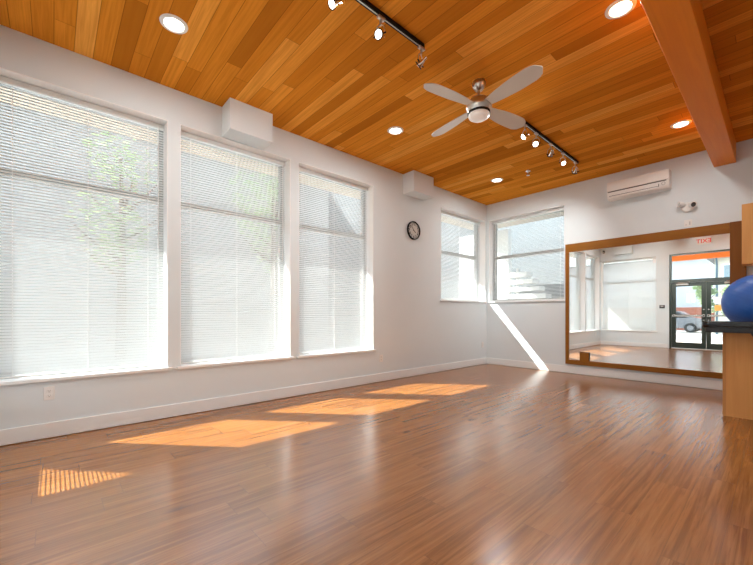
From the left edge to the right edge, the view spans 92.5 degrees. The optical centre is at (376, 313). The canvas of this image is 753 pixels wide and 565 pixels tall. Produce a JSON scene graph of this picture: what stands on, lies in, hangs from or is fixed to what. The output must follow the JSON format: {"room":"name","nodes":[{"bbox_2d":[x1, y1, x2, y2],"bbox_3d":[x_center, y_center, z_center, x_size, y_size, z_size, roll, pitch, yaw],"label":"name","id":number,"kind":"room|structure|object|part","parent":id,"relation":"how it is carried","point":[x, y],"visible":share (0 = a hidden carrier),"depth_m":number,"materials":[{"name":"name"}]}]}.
{"room":"exercise studio","nodes":[
{"label":"exercise studio","id":0,"kind":"room"},
{"bbox_2d":[0,25,486,445],"bbox_3d":[-0.515,-0.655,5.545,8.269,3.510,0.300,0,0,-42],"label":"wall","id":1,"kind":"structure","parent":0,"point":[412,328],"depth_m":4.72,"materials":[{"name":"paint"}]},
{"bbox_2d":[43,386,54,400],"bbox_3d":[-2.905,0.704,3.197,0.074,0.118,0.010,0,0,-42],"label":"wall outlet","id":2,"kind":"object","parent":1,"relation":"attached to","point":[48,392],"visible":1,"depth_m":3.19,"materials":[{"name":"white plastic"}]},
{"bbox_2d":[0,67,171,385],"bbox_3d":[-2.779,-0.730,3.473,1.382,2.650,0.288,0,0,-42],"label":"window","id":3,"kind":"structure","parent":1,"relation":"in","point":[4,72],"depth_m":3.56,"materials":[{"name":"plastic"}]},
{"bbox_2d":[0,75,163,378],"bbox_3d":[-2.790,-0.744,3.486,1.288,2.602,0.058,0,0,-42],"label":"window blind","id":4,"kind":"object","parent":3,"relation":"attached to","point":[21,331],"visible":1,"depth_m":3.43,"materials":[{"name":"white plastic"}]},
{"bbox_3d":[-3.179,-0.728,3.147,0.004,2.554,0.038,0,0,-42],"label":"ladder cord","id":5,"kind":"part","parent":4,"relation":"part of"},
{"bbox_3d":[-2.795,0.549,3.491,1.284,0.016,0.032,0,0,-42],"label":"rail","id":6,"kind":"part","parent":4,"relation":"part of","materials":[{"name":"white plastic"}]},
{"bbox_3d":[-2.425,-0.728,3.822,0.004,2.554,0.038,0,0,-42],"label":"ladder cord","id":7,"kind":"part","parent":4,"relation":"part of","materials":[{"name":"white fabric"}]},
{"bbox_3d":[-2.755,0.578,3.447,1.382,0.034,0.218,0,0,-42],"label":"sill","id":8,"kind":"part","parent":3,"relation":"part of","materials":[{"name":"paint"}]},
{"bbox_2d":[177,124,293,368],"bbox_3d":[-1.711,-0.730,4.428,1.391,2.650,0.288,0,0,-42],"label":"window","id":9,"kind":"structure","parent":1,"relation":"in","point":[182,127],"depth_m":4.68,"materials":[{"name":"plastic"}]},
{"bbox_2d":[181,131,284,363],"bbox_3d":[-1.722,-0.744,4.441,1.297,2.602,0.058,0,0,-42],"label":"window blind","id":10,"kind":"object","parent":9,"relation":"attached to","point":[271,322],"visible":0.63,"depth_m":4.39,"materials":[{"name":"white plastic"}]},
{"bbox_3d":[-1.727,0.549,4.446,1.293,0.016,0.032,0,0,-42],"label":"rail","id":11,"kind":"part","parent":10,"relation":"part of","materials":[{"name":"white plastic"}]},
{"bbox_3d":[-1.688,0.578,4.402,1.391,0.034,0.218,0,0,-42],"label":"sill","id":12,"kind":"part","parent":9,"relation":"part of","materials":[{"name":"paint"}]},
{"bbox_2d":[0,357,486,445],"bbox_3d":[-0.410,1.029,5.427,7.669,0.132,0.016,0,0,-42],"label":"baseboard","id":13,"kind":"structure","parent":1,"relation":"attached to","point":[58,428],"depth_m":3.96,"materials":[{"name":"paint"}]},
{"bbox_2d":[222,98,272,149],"bbox_3d":[-1.525,-2.237,4.269,0.508,0.345,0.255,0,0,-42],"label":"boxing","id":14,"kind":"structure","parent":1,"relation":"attached to","point":[242,122],"depth_m":4.17,"materials":[{"name":"paint"}]},
{"bbox_2d":[297,162,375,357],"bbox_3d":[-0.627,-0.730,5.399,1.413,2.650,0.288,0,0,-42],"label":"window","id":15,"kind":"structure","parent":1,"relation":"in","point":[369,192],"depth_m":5.79,"materials":[{"name":"plastic"}]},
{"bbox_2d":[299,167,367,353],"bbox_3d":[-0.638,-0.744,5.411,1.319,2.602,0.058,0,0,-42],"label":"window blind","id":16,"kind":"object","parent":15,"relation":"attached to","point":[306,309],"visible":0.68,"depth_m":5.39,"materials":[{"name":"white plastic"}]},
{"bbox_3d":[-0.643,0.549,5.417,1.315,0.016,0.032,0,0,-42],"label":"rail","id":17,"kind":"part","parent":16,"relation":"part of","materials":[{"name":"white plastic"}]},
{"bbox_3d":[-0.643,-0.728,5.417,0.004,2.554,0.038,0,0,-42],"label":"ladder cord","id":18,"kind":"part","parent":16,"relation":"part of","materials":[{"name":"white fabric"}]},
{"bbox_3d":[-0.262,-0.728,5.758,0.004,2.554,0.038,0,0,-42],"label":"ladder cord","id":19,"kind":"part","parent":16,"relation":"part of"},
{"bbox_3d":[-0.604,0.578,5.373,1.413,0.034,0.218,0,0,-42],"label":"sill","id":20,"kind":"part","parent":15,"relation":"part of","materials":[{"name":"paint"}]},
{"bbox_2d":[407,221,419,239],"bbox_3d":[0.659,-1.476,6.370,0.326,0.326,0.037,0,0,-42],"label":"wall clock","id":21,"kind":"object","parent":1,"relation":"attached to","point":[413,229],"visible":1,"depth_m":6.37,"materials":[{"name":"black metal"}]},
{"bbox_2d":[403,170,433,199],"bbox_3d":[0.735,-2.237,6.295,0.518,0.345,0.250,0,0,-42],"label":"boxing","id":22,"kind":"structure","parent":1,"relation":"attached to","point":[418,185],"depth_m":6.17,"materials":[{"name":"paint"}]},
{"bbox_2d":[440,207,485,302],"bbox_3d":[1.730,-1.150,7.509,1.605,1.810,0.288,0,0,-42],"label":"window","id":23,"kind":"structure","parent":1,"relation":"in","point":[482,222],"depth_m":7.99,"materials":[{"name":"plastic"}]},
{"bbox_2d":[441,210,479,300],"bbox_3d":[1.732,-1.164,7.533,1.546,1.762,0.058,0,0,-42],"label":"window blind","id":24,"kind":"object","parent":23,"relation":"attached to","point":[454,216],"visible":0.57,"depth_m":7.57,"materials":[{"name":"white plastic"}]},
{"bbox_3d":[2.193,-1.148,7.956,0.004,1.714,0.038,0,0,-42],"label":"ladder cord","id":25,"kind":"part","parent":24,"relation":"part of","materials":[{"name":"white fabric"}]},
{"bbox_3d":[1.754,-0.262,7.483,1.605,0.034,0.218,0,0,-42],"label":"sill","id":26,"kind":"part","parent":23,"relation":"part of","materials":[{"name":"paint"}]},
{"bbox_2d":[0,87,563,229],"bbox_3d":[2.109,-2.540,1.992,13.040,0.220,11.755,0,0,-42],"label":"roof","id":27,"kind":"structure","parent":0,"point":[558,213],"depth_m":5.14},
{"bbox_2d":[0,364,752,564],"bbox_3d":[2.561,1.160,2.108,8.269,0.120,9.525,0,0,-42],"label":"floor","id":28,"kind":"structure","parent":0,"point":[483,464],"depth_m":2.41,"materials":[{"name":"brown wood"}]},
{"bbox_2d":[723,333,752,419],"bbox_3d":[5.021,0.647,3.762,1.700,0.905,1.908,0,0,-42],"label":"base cabinet","id":29,"kind":"object","parent":28,"relation":"on","point":[737,347],"visible":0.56,"depth_m":3.81,"materials":[{"name":"brown wood"}]},
{"bbox_3d":[4.394,0.647,4.462,1.700,0.905,0.028,0,0,-42],"label":"panel","id":30,"kind":"part","parent":29,"relation":"part of","materials":[{"name":"brown wood"}]},
{"bbox_2d":[702,321,752,335],"bbox_3d":[4.281,0.162,3.232,0.350,0.167,2.005,0,0,-42],"label":"countertop","id":31,"kind":"structure","parent":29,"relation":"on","point":[710,326],"depth_m":3.72,"materials":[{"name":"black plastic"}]},
{"bbox_2d":[721,275,752,320],"bbox_3d":[4.286,-0.127,4.013,0.652,0.644,0.652,0,0,-42],"label":"exercise ball","id":32,"kind":"object","parent":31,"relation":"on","point":[737,299],"visible":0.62,"depth_m":3.97,"materials":[{"name":"blue plastic"}]},
{"bbox_2d":[0,0,752,204],"bbox_3d":[2.561,-2.420,2.108,8.269,0.020,9.525,0,0,-42],"label":"ceiling","id":33,"kind":"structure","parent":0,"point":[607,93],"depth_m":3.57,"materials":[{"name":"brown wood"}]},
{"bbox_2d":[159,13,187,33],"bbox_3d":[-1.683,-2.405,2.994,0.210,0.010,0.210,0,0,-42],"label":"recessed light","id":34,"kind":"object","parent":33,"relation":"in","point":[173,23],"visible":1,"depth_m":2.98,"materials":[{"name":"white plastic"}]},
{"bbox_2d":[328,0,426,68],"bbox_3d":[-0.276,-2.295,2.606,1.905,0.230,0.122,0,0,-42],"label":"track light","id":35,"kind":"object","parent":33,"relation":"attached to","point":[378,34],"visible":1,"depth_m":2.89,"materials":[{"name":"black metal"}]},
{"bbox_3d":[-0.284,-2.393,2.598,1.883,0.034,0.036,0,0,-42],"label":"track rail","id":36,"kind":"part","parent":35,"relation":"part of","materials":[{"name":"black metal"}]},
{"bbox_2d":[387,126,402,134],"bbox_3d":[0.249,-2.405,4.732,0.210,0.010,0.210,0,0,-42],"label":"recessed light","id":37,"kind":"object","parent":33,"relation":"in","point":[395,130],"visible":1,"depth_m":4.72,"materials":[{"name":"white"}]},
{"bbox_2d":[424,65,542,136],"bbox_3d":[1.064,-2.213,3.744,1.053,0.394,1.053,0,0,13],"label":"ceiling fan","id":38,"kind":"object","parent":33,"relation":"hanging from","point":[479,108],"visible":1,"depth_m":3.63,"materials":[{"name":"silver metal"}]},
{"bbox_3d":[0.705,-2.147,3.521,0.595,0.048,0.174,0,0,-31],"label":"blade","id":39,"kind":"part","parent":38,"relation":"part of","materials":[{"name":"silver metal"}]},
{"bbox_3d":[0.841,-2.147,4.103,0.174,0.048,0.595,0,0,-31],"label":"blade","id":40,"kind":"part","parent":38,"relation":"part of","materials":[{"name":"silver metal"}]},
{"bbox_3d":[1.064,-2.044,3.744,0.216,0.056,0.216,0,0,-42],"label":"lamp shade","id":41,"kind":"part","parent":38,"relation":"part of","materials":[{"name":"white glass"}]},
{"bbox_3d":[1.423,-2.147,3.967,0.595,0.048,0.174,0,0,-31],"label":"blade","id":42,"kind":"part","parent":38,"relation":"part of","materials":[{"name":"silver metal"}]},
{"bbox_3d":[1.287,-2.147,3.385,0.174,0.048,0.595,0,0,-31],"label":"blade","id":43,"kind":"part","parent":38,"relation":"part of","materials":[{"name":"silver metal"}]},
{"bbox_2d":[491,178,502,181],"bbox_3d":[2.167,-2.405,6.480,0.210,0.010,0.210,0,0,-42],"label":"recessed light","id":44,"kind":"object","parent":33,"relation":"in","point":[494,179],"visible":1,"depth_m":6.48,"materials":[{"name":"white"}]},
{"bbox_2d":[520,121,578,173],"bbox_3d":[2.476,-2.295,5.068,1.890,0.229,0.116,0,0,-42],"label":"track light","id":45,"kind":"object","parent":33,"relation":"attached to","point":[535,144],"visible":0.97,"depth_m":5.00,"materials":[{"name":"black metal"}]},
{"bbox_2d":[605,0,636,18],"bbox_3d":[1.921,-2.405,2.838,0.210,0.010,0.210,0,0,-42],"label":"recessed light","id":46,"kind":"object","parent":33,"relation":"in","point":[618,8],"visible":1,"depth_m":2.84,"materials":[{"name":"white"}]},
{"bbox_2d":[670,120,691,128],"bbox_3d":[3.862,-2.405,4.570,0.210,0.010,0.210,0,0,-42],"label":"recessed light","id":47,"kind":"object","parent":33,"relation":"in","point":[682,123],"visible":1,"depth_m":4.56,"materials":[{"name":"white"}]},
{"bbox_2d":[640,0,735,166],"bbox_3d":[2.125,-2.270,2.596,7.669,0.280,0.230,0,0,-42],"label":"ceiling beam","id":48,"kind":"structure","parent":33,"relation":"attached to","point":[679,27],"depth_m":3.15,"materials":[{"name":"brown wood"}]},
{"bbox_2d":[487,139,752,390],"bbox_3d":[5.530,-0.655,4.766,0.300,3.510,8.925,0,0,-42],"label":"wall","id":49,"kind":"structure","parent":0,"point":[519,331],"depth_m":6.28,"materials":[{"name":"paint"}]},
{"bbox_2d":[488,205,564,302],"bbox_3d":[3.104,-1.150,7.425,0.288,1.810,1.609,0,0,-42],"label":"window","id":50,"kind":"structure","parent":49,"relation":"in","point":[491,226],"depth_m":7.89,"materials":[{"name":"plastic"}]},
{"bbox_3d":[3.078,-0.262,7.401,0.218,0.034,1.609,0,0,-42],"label":"sill","id":51,"kind":"part","parent":50,"relation":"part of","materials":[{"name":"paint"}]},
{"bbox_2d":[492,207,563,300],"bbox_3d":[3.105,-1.164,7.449,0.058,1.762,1.550,0,0,-42],"label":"window blind","id":52,"kind":"object","parent":50,"relation":"attached to","point":[562,208],"visible":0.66,"depth_m":7.42,"materials":[{"name":"white plastic"}]},
{"bbox_3d":[2.679,-1.148,7.936,0.038,1.714,0.004,0,0,-42],"label":"ladder cord","id":53,"kind":"part","parent":52,"relation":"part of","materials":[{"name":"white fabric"}]},
{"bbox_3d":[3.111,-0.291,7.454,0.032,0.016,1.546,0,0,-42],"label":"rail","id":54,"kind":"part","parent":52,"relation":"part of","materials":[{"name":"white plastic"}]},
{"bbox_2d":[487,358,722,389],"bbox_3d":[5.418,1.029,4.654,0.016,0.132,8.909,0,0,-42],"label":"baseboard","id":55,"kind":"structure","parent":49,"relation":"attached to","point":[673,380],"depth_m":6.12,"materials":[{"name":"paint"}]},
{"bbox_2d":[607,169,671,201],"bbox_3d":[4.230,-2.068,5.831,0.217,0.293,0.823,0,0,-42],"label":"air conditioner","id":56,"kind":"object","parent":49,"relation":"attached to","point":[659,181],"visible":1,"depth_m":5.74,"materials":[{"name":"white plastic"}]},
{"bbox_2d":[565,221,746,378],"bbox_3d":[4.320,-0.184,5.854,0.052,2.224,2.360,0,0,-42],"label":"wall mirror","id":57,"kind":"object","parent":49,"relation":"attached to","point":[641,302],"visible":0.77,"depth_m":5.76,"materials":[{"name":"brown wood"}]},
{"bbox_3d":[4.270,0.886,5.919,0.040,0.084,2.196,0,0,-42],"label":"rail","id":58,"kind":"part","parent":57,"relation":"part of","materials":[{"name":"wood"}]},
{"bbox_3d":[4.270,-1.218,5.919,0.040,0.147,2.196,0,0,-42],"label":"rail","id":59,"kind":"part","parent":57,"relation":"part of","materials":[{"name":"wood"}]},
{"bbox_2d":[676,201,696,211],"bbox_3d":[4.663,-1.622,5.416,0.125,0.165,0.243,0,0,-42],"label":"emergency light","id":60,"kind":"object","parent":49,"relation":"attached to","point":[688,206],"visible":1,"depth_m":5.43,"materials":[{"name":"white plastic"}]},
{"bbox_2d":[684,219,691,226],"bbox_3d":[4.711,-1.375,5.449,0.010,0.100,0.090,0,0,-42],"label":"switch plate","id":61,"kind":"object","parent":49,"relation":"attached to","point":[686,222],"visible":1,"depth_m":5.45,"materials":[{"name":"white plastic"}]},
{"bbox_2d":[742,203,752,266],"bbox_3d":[5.567,-1.054,4.198,0.401,0.795,1.830,0,0,-42],"label":"upper cabinet","id":62,"kind":"object","parent":49,"relation":"attached to","point":[747,209],"visible":1,"depth_m":4.73,"materials":[{"name":"brown wood"}]},
{"label":"outside","id":63,"kind":"structure","parent":0,"visible":0},
{"bbox_2d":[0,336,360,369],"bbox_3d":[-14.120,1.270,0.781,100.000,0.100,100.000,0,0,-42],"label":"ground","id":64,"kind":"structure","parent":63,"point":[309,336],"depth_m":11.72,"materials":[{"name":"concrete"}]},
{"bbox_2d":[64,131,156,358],"bbox_3d":[-6.739,-1.795,9.436,2.091,6.037,2.005,0,0,-1],"label":"street tree","id":65,"kind":"object","parent":64,"relation":"on","point":[103,131],"visible":0.3,"depth_m":9.29,"materials":[{"name":"green plant"}]},
{"bbox_2d":[0,103,328,350],"bbox_3d":[-3.197,-3.090,24.652,52.820,8.620,7.700,0,0,-42],"label":"exterior wall","id":66,"kind":"structure","parent":64,"relation":"on","point":[0,103],"depth_m":13.78,"materials":[{"name":"grey"}]},
{"bbox_2d":[226,170,299,350],"bbox_3d":[-3.580,-1.782,11.557,2.301,6.010,2.704,0,0,-10],"label":"street tree","id":67,"kind":"object","parent":64,"relation":"on","point":[239,170],"visible":0.16,"depth_m":11.43,"materials":[{"name":"green plant"}]},
{"bbox_2d":[329,192,563,337],"bbox_3d":[4.231,-3.590,11.841,0.300,9.620,20.000,0,0,-42],"label":"wall","id":68,"kind":"structure","parent":64,"relation":"on","point":[555,219],"depth_m":11.32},
{"bbox_2d":[459,229,511,298],"bbox_3d":[3.228,-0.590,10.788,0.200,3.620,1.630,0,0,-42],"label":"wall","id":69,"kind":"structure","parent":64,"relation":"on","point":[503,230],"depth_m":10.27,"materials":[{"name":"white paint"}]},
{"bbox_2d":[510,268,551,298],"bbox_3d":[4.634,-0.040,9.277,0.440,2.520,2.338,0,0,-42],"label":"stair","id":70,"kind":"structure","parent":64,"relation":"on","point":[517,271],"depth_m":9.72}
]}

